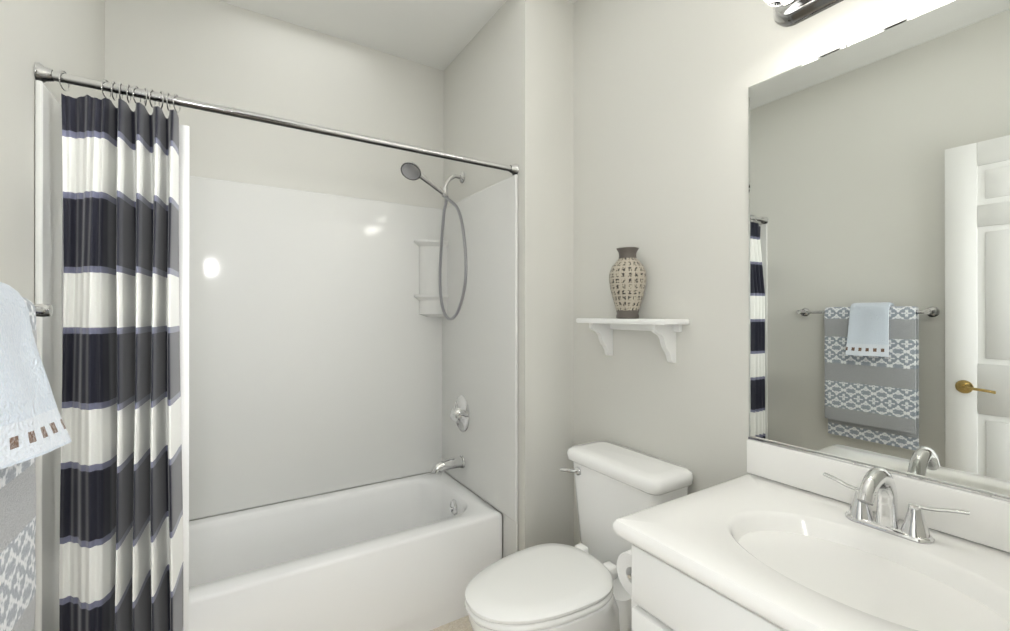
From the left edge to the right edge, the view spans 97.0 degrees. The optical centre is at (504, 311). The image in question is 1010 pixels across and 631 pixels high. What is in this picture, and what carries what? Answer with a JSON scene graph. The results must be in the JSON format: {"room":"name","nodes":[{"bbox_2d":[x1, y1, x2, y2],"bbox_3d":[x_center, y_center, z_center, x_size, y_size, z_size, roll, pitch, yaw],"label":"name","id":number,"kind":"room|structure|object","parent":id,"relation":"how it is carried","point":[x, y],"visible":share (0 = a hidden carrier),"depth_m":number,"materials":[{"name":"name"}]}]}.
{"room":"bathroom","nodes":[
{"label":"bathroom","id":0,"kind":"room"},
{"bbox_2d":[0,0,104,630],"bbox_3d":[-1.020,-0.047,0.745,0.100,2.740,2.670,0,0,-32],"label":"wall","id":1,"kind":"structure","parent":0,"point":[67,36],"depth_m":1.11,"materials":[{"name":"white paint"}]},
{"bbox_2d":[34,304,52,316],"bbox_3d":[-0.894,-0.004,0.723,0.089,0.054,0.654,0,0,-32],"label":"towel bar","id":2,"kind":"object","parent":1,"relation":"attached to","point":[44,310],"visible":0.44,"depth_m":0.99,"materials":[{"name":"silver metal"}]},
{"bbox_2d":[0,297,36,630],"bbox_3d":[-0.841,0.342,0.693,0.065,0.752,0.410,0,0,-32],"label":"bath towel","id":3,"kind":"object","parent":2,"relation":"hanging from","point":[17,545],"visible":0.44,"depth_m":0.80,"materials":[{"name":"grey fabric"}]},
{"bbox_2d":[0,282,71,469],"bbox_3d":[-0.809,0.089,0.695,0.161,0.291,0.173,0,0,-32],"label":"hand towel","id":4,"kind":"object","parent":2,"relation":"hanging from","point":[32,425],"visible":1,"depth_m":0.72,"materials":[{"name":"white fabric"}]},
{"bbox_2d":[105,0,443,520],"bbox_3d":[-1.022,-0.043,2.259,1.500,2.740,0.100,0,0,-32],"label":"wall","id":5,"kind":"structure","parent":0,"point":[216,52],"depth_m":2.16,"materials":[{"name":"white paint"}]},
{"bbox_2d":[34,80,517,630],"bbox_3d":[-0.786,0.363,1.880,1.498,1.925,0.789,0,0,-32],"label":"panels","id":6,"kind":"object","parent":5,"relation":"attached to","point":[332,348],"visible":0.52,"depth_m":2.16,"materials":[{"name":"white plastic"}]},
{"bbox_2d":[431,455,464,474],"bbox_3d":[-0.301,0.787,2.318,0.178,0.093,0.068,0,0,-32],"label":"tub spout","id":7,"kind":"object","parent":6,"relation":"attached to","point":[439,467],"visible":1,"depth_m":2.30,"materials":[{"name":"silver metal"}]},
{"bbox_2d":[450,395,469,431],"bbox_3d":[-0.257,0.537,2.336,0.085,0.192,0.184,0,0,-32],"label":"shower valve","id":8,"kind":"object","parent":6,"relation":"attached to","point":[460,415],"visible":1,"depth_m":2.32,"materials":[{"name":"silver metal"}]},
{"bbox_2d":[218,0,576,70],"bbox_3d":[-0.227,-1.441,1.244,1.970,0.050,2.670,0,0,-32],"label":"ceiling","id":9,"kind":"structure","parent":0,"point":[439,34],"depth_m":2.17,"materials":[{"name":"white paint"}]},
{"bbox_2d":[430,615,471,630],"bbox_3d":[-0.227,1.349,1.237,1.970,0.050,2.670,0,0,-32],"label":"floor","id":10,"kind":"structure","parent":0,"point":[462,624],"depth_m":1.88,"materials":[{"name":"tile"}]},
{"bbox_2d":[189,471,501,630],"bbox_3d":[-0.814,1.121,1.923,1.480,0.410,0.665,0,0,-32],"label":"bathtub","id":11,"kind":"object","parent":10,"relation":"on","point":[417,552],"visible":0.79,"depth_m":1.89,"materials":[{"name":"white ceramic"}]},
{"bbox_2d":[465,441,692,630],"bbox_3d":[0.213,0.926,1.490,0.743,0.797,0.448,0,0,-32],"label":"toilet","id":12,"kind":"object","parent":10,"relation":"on","point":[555,587],"visible":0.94,"depth_m":1.45,"materials":[{"name":"white ceramic"}]},
{"bbox_2d":[613,439,1009,630],"bbox_3d":[0.705,0.854,0.869,0.581,0.940,0.785,0,0,-32],"label":"bathroom vanity","id":13,"kind":"object","parent":10,"relation":"on","point":[776,539],"visible":0.92,"depth_m":0.93,"materials":[{"name":"white stone"}]},
{"bbox_2d":[617,550,630,594],"bbox_3d":[0.395,0.689,1.197,0.160,0.112,0.128,0,0,-32],"label":"toilet paper","id":14,"kind":"object","parent":13,"relation":"attached to","point":[624,567],"visible":0.1,"depth_m":1.19,"materials":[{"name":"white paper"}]},
{"bbox_2d":[823,467,969,544],"bbox_3d":[0.808,0.410,0.969,0.158,0.145,0.258,0,0,-32],"label":"sink faucet","id":15,"kind":"object","parent":13,"relation":"on","point":[879,482],"visible":1,"depth_m":0.96,"materials":[{"name":"silver metal"}]},
{"bbox_2d":[444,0,573,557],"bbox_3d":[-0.007,-0.043,2.398,0.370,2.740,0.940,0,0,-32],"label":"wall","id":16,"kind":"structure","parent":0,"point":[509,85],"depth_m":1.99,"materials":[{"name":"white paint"}]},
{"bbox_2d":[33,62,518,174],"bbox_3d":[-0.588,-0.625,1.565,1.498,0.052,0.052,0,0,-32],"label":"shower curtain rod","id":17,"kind":"object","parent":16,"relation":"attached to","point":[43,74],"visible":0.94,"depth_m":1.42,"materials":[{"name":"silver metal"}]},
{"bbox_2d":[58,70,188,630],"bbox_3d":[-1.072,0.325,1.254,0.292,1.939,0.186,0,0,-32],"label":"shower curtain","id":18,"kind":"object","parent":17,"relation":"hanging from","point":[124,520],"visible":0.98,"depth_m":1.23,"materials":[{"name":"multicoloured fabric"}]},
{"bbox_2d":[401,162,467,319],"bbox_3d":[-0.349,-0.354,2.269,0.346,0.798,0.329,0,0,-32],"label":"shower","id":19,"kind":"object","parent":16,"relation":"attached to","point":[410,170],"visible":1,"depth_m":2.28,"materials":[{"name":"silver metal"}]},
{"bbox_2d":[574,0,949,546],"bbox_3d":[0.815,-0.045,1.338,0.100,2.740,1.730,0,0,-32],"label":"wall","id":20,"kind":"structure","parent":0,"point":[661,142],"depth_m":1.58,"materials":[{"name":"white paint"}]},
{"bbox_2d":[576,318,688,362],"bbox_3d":[0.462,0.103,1.679,0.135,0.156,0.435,0,0,-32],"label":"shelf","id":21,"kind":"object","parent":20,"relation":"attached to","point":[664,330],"visible":1,"depth_m":1.58,"materials":[{"name":"white paint"}]},
{"bbox_2d":[609,247,646,318],"bbox_3d":[0.460,-0.106,1.676,0.136,0.262,0.136,0,0,-32],"label":"vase","id":22,"kind":"object","parent":21,"relation":"on","point":[627,278],"visible":1,"depth_m":1.63,"materials":[{"name":"ceramic"}]},
{"bbox_2d":[764,0,843,26],"bbox_3d":[0.874,-0.861,0.993,0.167,0.116,0.610,0,0,-32],"label":"sconce","id":23,"kind":"object","parent":20,"relation":"attached to","point":[787,13],"visible":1,"depth_m":1.21,"materials":[{"name":"silver metal"}]},
{"bbox_2d":[748,0,1009,501],"bbox_3d":[0.944,-0.150,1.029,0.008,1.066,0.770,0,0,-32],"label":"mirror","id":24,"kind":"object","parent":20,"relation":"attached to","point":[879,248],"visible":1,"depth_m":1.06,"materials":[{"name":"clear glass"}]}
]}

